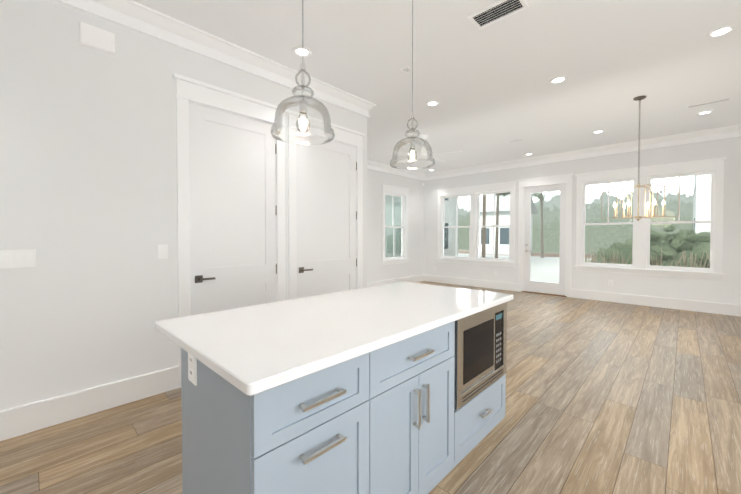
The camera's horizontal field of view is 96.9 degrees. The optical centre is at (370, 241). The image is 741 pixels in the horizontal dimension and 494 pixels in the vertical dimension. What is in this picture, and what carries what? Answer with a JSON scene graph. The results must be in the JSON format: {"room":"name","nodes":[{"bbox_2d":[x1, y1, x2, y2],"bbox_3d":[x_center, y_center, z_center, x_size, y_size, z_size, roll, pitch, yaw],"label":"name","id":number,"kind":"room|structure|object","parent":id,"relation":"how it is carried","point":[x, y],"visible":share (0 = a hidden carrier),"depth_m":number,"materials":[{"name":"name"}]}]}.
{"room":"kitchen","nodes":[
{"label":"kitchen","id":0,"kind":"room"},
{"bbox_2d":[0,0,366,410],"bbox_3d":[-2.226,-0.278,2.251,0.140,3.050,6.160,1,1,44],"label":"wall","id":1,"kind":"structure","parent":0,"point":[88,179],"depth_m":2.36,"materials":[{"name":"white paint"}]},
{"bbox_2d":[0,250,35,268],"bbox_3d":[-2.264,0.111,2.109,0.010,0.115,0.162,1,1,44],"label":"light switch","id":2,"kind":"object","parent":1,"relation":"attached to","point":[17,258],"visible":1,"depth_m":2.11,"materials":[{"name":"white plastic"}]},
{"bbox_2d":[0,366,178,440],"bbox_3d":[-2.905,1.167,1.453,0.016,0.186,3.695,1,1,44],"label":"baseboard","id":3,"kind":"structure","parent":1,"relation":"attached to","point":[27,418],"depth_m":2.34,"materials":[{"name":"white wood"}]},
{"bbox_2d":[79,22,114,54],"bbox_3d":[-1.968,-1.462,2.369,0.045,0.143,0.195,1,1,44],"label":"door chime","id":4,"kind":"object","parent":1,"relation":"attached to","point":[96,38],"visible":0.94,"depth_m":2.35,"materials":[{"name":"white plastic"}]},
{"bbox_2d":[158,245,167,258],"bbox_3d":[-1.702,0.083,2.696,0.010,0.115,0.070,1,1,44],"label":"light switch","id":5,"kind":"object","parent":1,"relation":"attached to","point":[162,251],"visible":1,"depth_m":2.69,"materials":[{"name":"white plastic"}]},
{"bbox_2d":[55,0,375,117],"bbox_3d":[-2.066,-1.717,2.231,0.086,0.172,6.106,1,1,44],"label":"crown molding","id":6,"kind":"structure","parent":1,"relation":"attached to","point":[136,16],"depth_m":2.90,"materials":[{"name":"white wood"}]},
{"bbox_2d":[189,102,276,314],"bbox_3d":[-1.272,0.009,3.145,0.089,2.430,0.830,1,1,44],"label":"interior door","id":7,"kind":"structure","parent":1,"relation":"in","point":[233,214],"depth_m":3.11,"materials":[{"name":"white wood"}]},
{"bbox_2d":[173,73,364,387],"bbox_3d":[-0.908,-0.089,3.597,0.186,2.628,2.236,1,1,44],"label":"door frame","id":8,"kind":"structure","parent":1,"relation":"attached to","point":[191,90],"depth_m":3.36,"materials":[{"name":"white wood"}]},
{"bbox_2d":[296,131,356,297],"bbox_3d":[-0.498,-0.004,3.952,0.089,2.430,0.922,1,1,44],"label":"interior door","id":9,"kind":"structure","parent":1,"relation":"in","point":[326,214],"depth_m":3.93,"materials":[{"name":"white wood"}]},
{"bbox_2d":[0,281,740,493],"bbox_3d":[0.397,1.293,3.129,7.410,0.120,11.020,1,1,44],"label":"floor","id":10,"kind":"structure","parent":0,"point":[604,397],"depth_m":2.23,"materials":[{"name":"brown wood"}]},
{"bbox_2d":[181,297,512,493],"bbox_3d":[0.083,0.834,1.854,0.687,0.839,1.902,1,1,44],"label":"kitchen island","id":11,"kind":"object","parent":10,"relation":"on","point":[396,388],"depth_m":1.32,"materials":[{"name":"blue wood"}]},
{"bbox_2d":[155,281,512,400],"bbox_3d":[-0.016,0.395,1.942,0.975,0.037,1.943,1,1,44],"label":"island countertop","id":12,"kind":"structure","parent":11,"relation":"on","point":[250,348],"depth_m":1.47,"materials":[{"name":"white stone"}]},
{"bbox_2d":[454,302,506,409],"bbox_3d":[0.703,0.672,2.059,0.027,0.522,0.710,1,1,44],"label":"microwave","id":13,"kind":"object","parent":11,"relation":"in","point":[480,338],"depth_m":2.01,"materials":[{"name":"silver plastic"}]},
{"bbox_2d":[367,169,423,282],"bbox_3d":[-0.146,-0.367,7.791,0.140,3.050,5.000,1,1,44],"label":"wall","id":14,"kind":"structure","parent":0,"point":[377,270],"depth_m":8.42,"materials":[{"name":"white paint"}]},
{"bbox_2d":[367,274,423,286],"bbox_3d":[-0.089,1.065,7.760,0.016,0.186,4.720,1,1,44],"label":"baseboard","id":15,"kind":"structure","parent":14,"relation":"attached to","point":[418,278],"depth_m":8.61,"materials":[{"name":"white wood"}]},
{"bbox_2d":[382,185,409,264],"bbox_3d":[0.616,-0.420,8.549,0.190,2.001,1.084,1,1,44],"label":"living room window","id":16,"kind":"structure","parent":14,"relation":"in","point":[395,226],"depth_m":8.58,"materials":[{"name":"white"}]},
{"bbox_2d":[367,160,426,179],"bbox_3d":[-0.095,-1.804,7.657,0.086,0.172,4.630,1,1,44],"label":"crown molding","id":17,"kind":"structure","parent":14,"relation":"attached to","point":[372,165],"depth_m":8.43,"materials":[{"name":"white wood"}]},
{"bbox_2d":[132,0,740,173],"bbox_3d":[0.397,-1.877,3.078,7.410,0.120,11.020,1,1,44],"label":"ceiling","id":18,"kind":"structure","parent":0,"point":[491,89],"depth_m":3.36,"materials":[{"name":"white paint"}]},
{"bbox_2d":[292,46,311,56],"bbox_3d":[-0.655,-1.814,3.144,0.186,0.006,0.186,1,1,44],"label":"recessed light","id":19,"kind":"object","parent":18,"relation":"in","point":[296,50],"visible":0.96,"depth_m":3.14,"materials":[{"name":"white"}]},
{"bbox_2d":[270,0,334,144],"bbox_3d":[-0.327,-1.151,1.588,0.306,1.282,0.306,1,1,44],"label":"pendant light","id":20,"kind":"object","parent":18,"relation":"hanging from","point":[303,101],"visible":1,"depth_m":1.60,"materials":[{"name":"clear glass"}]},
{"bbox_2d":[400,66,411,72],"bbox_3d":[0.385,-1.820,3.478,0.100,0.007,0.100,1,1,44],"label":"ceiling vent","id":21,"kind":"object","parent":18,"relation":"in","point":[407,69],"visible":1,"depth_m":3.47,"materials":[{"name":"white"}]},
{"bbox_2d":[390,0,434,169],"bbox_3d":[0.285,-1.162,2.227,0.306,1.282,0.306,1,1,44],"label":"pendant light","id":22,"kind":"object","parent":18,"relation":"hanging from","point":[412,140],"visible":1,"depth_m":2.25,"materials":[{"name":"clear glass"}]},
{"bbox_2d":[387,135,461,162],"bbox_3d":[0.961,-1.663,5.824,1.291,0.395,1.242,1,1,44],"label":"ceiling fan","id":23,"kind":"object","parent":18,"relation":"hanging from","point":[424,152],"visible":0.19,"depth_m":5.73,"materials":[{"name":"white"}]},
{"bbox_2d":[426,101,439,106],"bbox_3d":[0.826,-1.834,4.371,0.186,0.006,0.186,1,1,44],"label":"recessed light","id":24,"kind":"object","parent":18,"relation":"in","point":[432,103],"visible":1,"depth_m":4.37,"materials":[{"name":"white"}]},
{"bbox_2d":[467,0,528,29],"bbox_3d":[0.998,-1.803,2.586,0.400,0.012,0.220,1,1,44],"label":"ceiling vent","id":25,"kind":"object","parent":18,"relation":"in","point":[500,10],"visible":1,"depth_m":2.59,"materials":[{"name":"white metal"}]},
{"bbox_2d":[506,138,524,142],"bbox_3d":[2.678,-1.861,6.059,0.300,0.007,0.140,1,1,44],"label":"ceiling vent","id":26,"kind":"object","parent":18,"relation":"in","point":[516,140],"visible":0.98,"depth_m":6.04,"materials":[{"name":"white metal"}]},
{"bbox_2d":[549,76,567,83],"bbox_3d":[2.120,-1.823,3.713,0.186,0.006,0.186,1,1,44],"label":"recessed light","id":27,"kind":"object","parent":18,"relation":"in","point":[558,79],"visible":1,"depth_m":3.71,"materials":[{"name":"white"}]},
{"bbox_2d":[592,130,604,133],"bbox_3d":[3.849,-1.853,5.546,0.186,0.006,0.186,1,1,44],"label":"recessed light","id":28,"kind":"object","parent":18,"relation":"in","point":[597,131],"visible":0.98,"depth_m":5.53,"materials":[{"name":"white"}]},
{"bbox_2d":[601,95,679,220],"bbox_3d":[3.432,-1.050,4.199,0.763,1.570,0.742,1,1,44],"label":"chandelier","id":29,"kind":"object","parent":18,"relation":"hanging from","point":[638,186],"visible":1,"depth_m":4.18,"materials":[{"name":"gold metal"}]},
{"bbox_2d":[696,110,713,114],"bbox_3d":[4.772,-1.839,4.689,0.186,0.006,0.186,1,1,44],"label":"recessed light","id":30,"kind":"object","parent":18,"relation":"in","point":[705,112],"visible":0.98,"depth_m":4.68,"materials":[{"name":"white"}]},
{"bbox_2d":[686,98,731,107],"bbox_3d":[4.476,-1.834,4.351,0.420,0.007,0.075,1,1,44],"label":"ceiling vent","id":31,"kind":"object","parent":18,"relation":"in","point":[708,102],"visible":1,"depth_m":4.33,"materials":[{"name":"white metal"}]},
{"bbox_2d":[706,25,736,37],"bbox_3d":[3.023,-1.809,2.834,0.186,0.006,0.186,1,1,44],"label":"recessed light","id":32,"kind":"object","parent":18,"relation":"in","point":[721,31],"visible":1,"depth_m":2.83,"materials":[{"name":"white"}]},
{"bbox_2d":[424,136,740,304],"bbox_3d":[4.211,-0.354,6.982,7.270,3.050,0.140,1,1,44],"label":"wall","id":33,"kind":"structure","parent":0,"point":[726,289],"depth_m":6.26,"materials":[{"name":"white paint"}]},
{"bbox_2d":[424,274,517,290],"bbox_3d":[2.493,1.053,8.543,2.603,0.186,0.016,1,1,44],"label":"baseboard","id":34,"kind":"structure","parent":33,"relation":"attached to","point":[431,278],"depth_m":8.40,"materials":[{"name":"white wood"}]},
{"bbox_2d":[436,181,515,266],"bbox_3d":[2.658,-0.418,8.435,2.130,2.001,0.190,1,1,44],"label":"window","id":35,"kind":"structure","parent":33,"relation":"in","point":[478,208],"depth_m":8.37,"materials":[{"name":"white wood"}]},
{"bbox_2d":[524,184,565,294],"bbox_3d":[3.862,-0.045,7.293,0.873,2.379,0.102,1,1,44],"label":"door","id":36,"kind":"structure","parent":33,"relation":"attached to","point":[545,287],"depth_m":7.29,"materials":[{"name":"white wood"}]},
{"bbox_2d":[517,173,573,296],"bbox_3d":[3.867,-0.128,7.297,1.121,2.588,0.206,1,1,44],"label":"door frame","id":37,"kind":"structure","parent":33,"relation":"attached to","point":[566,179],"depth_m":7.16,"materials":[{"name":"white wood"}]},
{"bbox_2d":[427,124,740,179],"bbox_3d":[4.042,-1.793,6.964,7.020,0.172,0.086,1,1,44],"label":"crown molding","id":38,"kind":"structure","parent":33,"relation":"attached to","point":[735,130],"depth_m":6.42,"materials":[{"name":"white wood"}]},
{"bbox_2d":[574,157,726,279],"bbox_3d":[5.059,-0.381,6.135,2.126,2.001,0.190,1,1,44],"label":"window","id":39,"kind":"structure","parent":33,"relation":"in","point":[712,173],"depth_m":6.05,"materials":[{"name":"white wood"}]},
{"bbox_2d":[571,289,740,316],"bbox_3d":[5.439,1.098,5.721,3.400,0.186,0.016,1,1,44],"label":"baseboard","id":40,"kind":"structure","parent":33,"relation":"attached to","point":[671,303],"depth_m":5.90,"materials":[{"name":"white wood"}]},
{"label":"outside","id":41,"kind":"structure","parent":0,"visible":0},
{"bbox_3d":[66.765,0.689,74.195,400.000,0.200,320.000,1,1,44],"label":"ground","id":42,"kind":"structure","parent":41,"visible":0},
{"bbox_2d":[444,197,457,255],"bbox_3d":[-0.654,-3.164,21.528,10.200,9.200,9.600,1,1,44],"label":"house","id":43,"kind":"structure","parent":42,"relation":"on","point":[450,216],"depth_m":20.74,"materials":[{"name":"grey"}]},
{"bbox_2d":[482,195,485,257],"bbox_3d":[6.179,-3.942,17.994,2.913,10.872,2.625,1,1,44],"label":"tree","id":44,"kind":"object","parent":42,"relation":"on","point":[484,231],"depth_m":18.16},
{"bbox_2d":[495,192,509,257],"bbox_3d":[8.905,-3.380,21.929,2.922,9.624,2.800,1,1,44],"label":"tree","id":45,"kind":"object","parent":42,"relation":"on","point":[497,220],"depth_m":21.81,"materials":[{"name":"brown plant"}]},
{"bbox_2d":[479,193,537,254],"bbox_3d":[14.030,-1.970,34.348,4.700,6.400,6.000,1,1,44],"label":"house","id":46,"kind":"structure","parent":42,"relation":"on","point":[504,220],"depth_m":32.78,"materials":[{"name":"grey"}]},
{"bbox_2d":[458,250,596,258],"bbox_3d":[28.240,1.692,5.073,280.000,0.020,29.700,1,1,44],"label":"mulch","id":47,"kind":"object","parent":42,"relation":"on","point":[532,254],"depth_m":31.80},
{"bbox_2d":[458,253,600,282],"bbox_3d":[26.130,1.731,2.871,280.000,0.012,21.800,1,1,44],"label":"road","id":48,"kind":"structure","parent":42,"relation":"on","point":[551,262],"depth_m":18.64,"materials":[{"name":"white concrete"}]},
{"bbox_2d":[531,191,552,200],"bbox_3d":[15.955,-4.328,33.505,4.824,11.146,2.893,1,1,44],"label":"tree","id":49,"kind":"object","parent":42,"relation":"on","point":[536,195],"depth_m":32.50,"materials":[{"name":"green plant"}]},
{"bbox_2d":[541,192,543,257],"bbox_3d":[13.992,-4.350,26.818,3.610,11.405,3.349,1,1,44],"label":"tree","id":50,"kind":"object","parent":42,"relation":"on","point":[542,249],"depth_m":26.73,"materials":[{"name":"brown plant"}]},
{"bbox_2d":[458,190,692,216],"bbox_3d":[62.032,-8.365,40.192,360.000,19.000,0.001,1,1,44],"label":"tree","id":51,"kind":"object","parent":42,"relation":"on","point":[463,211],"depth_m":58.72,"materials":[{"name":"green plant"}]},
{"bbox_2d":[458,183,692,253],"bbox_3d":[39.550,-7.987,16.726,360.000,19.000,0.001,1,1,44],"label":"tree","id":52,"kind":"object","parent":42,"relation":"on","point":[603,241],"depth_m":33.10,"materials":[{"name":"green plant"}]},
{"bbox_2d":[585,247,606,262],"bbox_3d":[7.615,0.905,11.623,1.302,1.431,1.325,1,1,44],"label":"grass tuft","id":53,"kind":"object","parent":42,"relation":"on","point":[594,259],"depth_m":11.19,"materials":[{"name":"beige plant"}]},
{"bbox_2d":[589,248,631,263],"bbox_3d":[7.709,0.911,10.522,1.133,1.452,1.318,1,1,44],"label":"grass tuft","id":54,"kind":"object","parent":42,"relation":"on","point":[611,262],"depth_m":10.54,"materials":[{"name":"plant"}]},
{"bbox_2d":[594,248,650,264],"bbox_3d":[8.385,1.049,10.913,1.849,1.636,2.008,1,1,44],"label":"bush","id":55,"kind":"object","parent":42,"relation":"on","point":[608,253],"depth_m":10.94,"materials":[{"name":"green plant"}]},
{"bbox_2d":[618,251,661,265],"bbox_3d":[6.899,0.963,8.518,0.751,1.414,0.886,0,1,24],"label":"grass tuft","id":56,"kind":"object","parent":42,"relation":"on","point":[631,260],"depth_m":8.49,"materials":[{"name":"green plant"}]},
{"bbox_2d":[610,240,670,257],"bbox_3d":[9.636,0.901,11.686,1.924,1.936,2.133,1,1,44],"label":"bush","id":57,"kind":"object","parent":42,"relation":"on","point":[623,250],"depth_m":12.07,"materials":[{"name":"green plant"}]},
{"bbox_2d":[617,229,687,251],"bbox_3d":[10.765,0.563,12.980,2.641,2.246,2.204,1,1,44],"label":"bush","id":58,"kind":"object","parent":42,"relation":"on","point":[656,241],"depth_m":12.47,"materials":[{"name":"green plant"}]},
{"bbox_2d":[650,250,688,266],"bbox_3d":[8.154,0.931,9.235,1.270,1.451,1.313,1,1,44],"label":"grass tuft","id":59,"kind":"object","parent":42,"relation":"on","point":[670,261],"depth_m":9.09,"materials":[{"name":"plant"}]},
{"bbox_2d":[650,248,707,267],"bbox_3d":[9.081,0.932,9.702,1.904,1.508,1.696,1,1,44],"label":"bush","id":60,"kind":"object","parent":42,"relation":"on","point":[666,259],"depth_m":9.68,"materials":[{"name":"green plant"}]},
{"bbox_2d":[652,229,709,267],"bbox_3d":[11.015,0.721,11.079,2.531,2.257,2.378,1,1,44],"label":"bush","id":61,"kind":"object","parent":42,"relation":"on","point":[686,240],"depth_m":10.85,"materials":[{"name":"green plant"}]},
{"bbox_2d":[655,224,709,250],"bbox_3d":[12.620,0.564,13.162,2.180,2.517,2.468,1,1,44],"label":"bush","id":62,"kind":"object","parent":42,"relation":"on","point":[666,233],"depth_m":12.93,"materials":[{"name":"green plant"}]},
{"bbox_2d":[670,252,709,267],"bbox_3d":[8.190,0.936,8.441,1.259,1.466,0.834,1,1,44],"label":"grass tuft","id":63,"kind":"object","parent":42,"relation":"on","point":[685,262],"depth_m":8.32,"materials":[{"name":"plant"}]},
{"bbox_2d":[693,174,710,234],"bbox_3d":[18.900,-3.283,13.387,9.100,9.700,8.300,1,1,44],"label":"house","id":64,"kind":"structure","parent":42,"relation":"on","point":[704,187],"depth_m":13.39,"materials":[{"name":"grey"}]},
{"bbox_2d":[699,251,709,266],"bbox_3d":[10.494,0.929,9.292,2.137,1.752,2.123,1,1,44],"label":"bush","id":65,"kind":"object","parent":42,"relation":"on","point":[704,258],"depth_m":9.34,"materials":[{"name":"green plant"}]}
]}

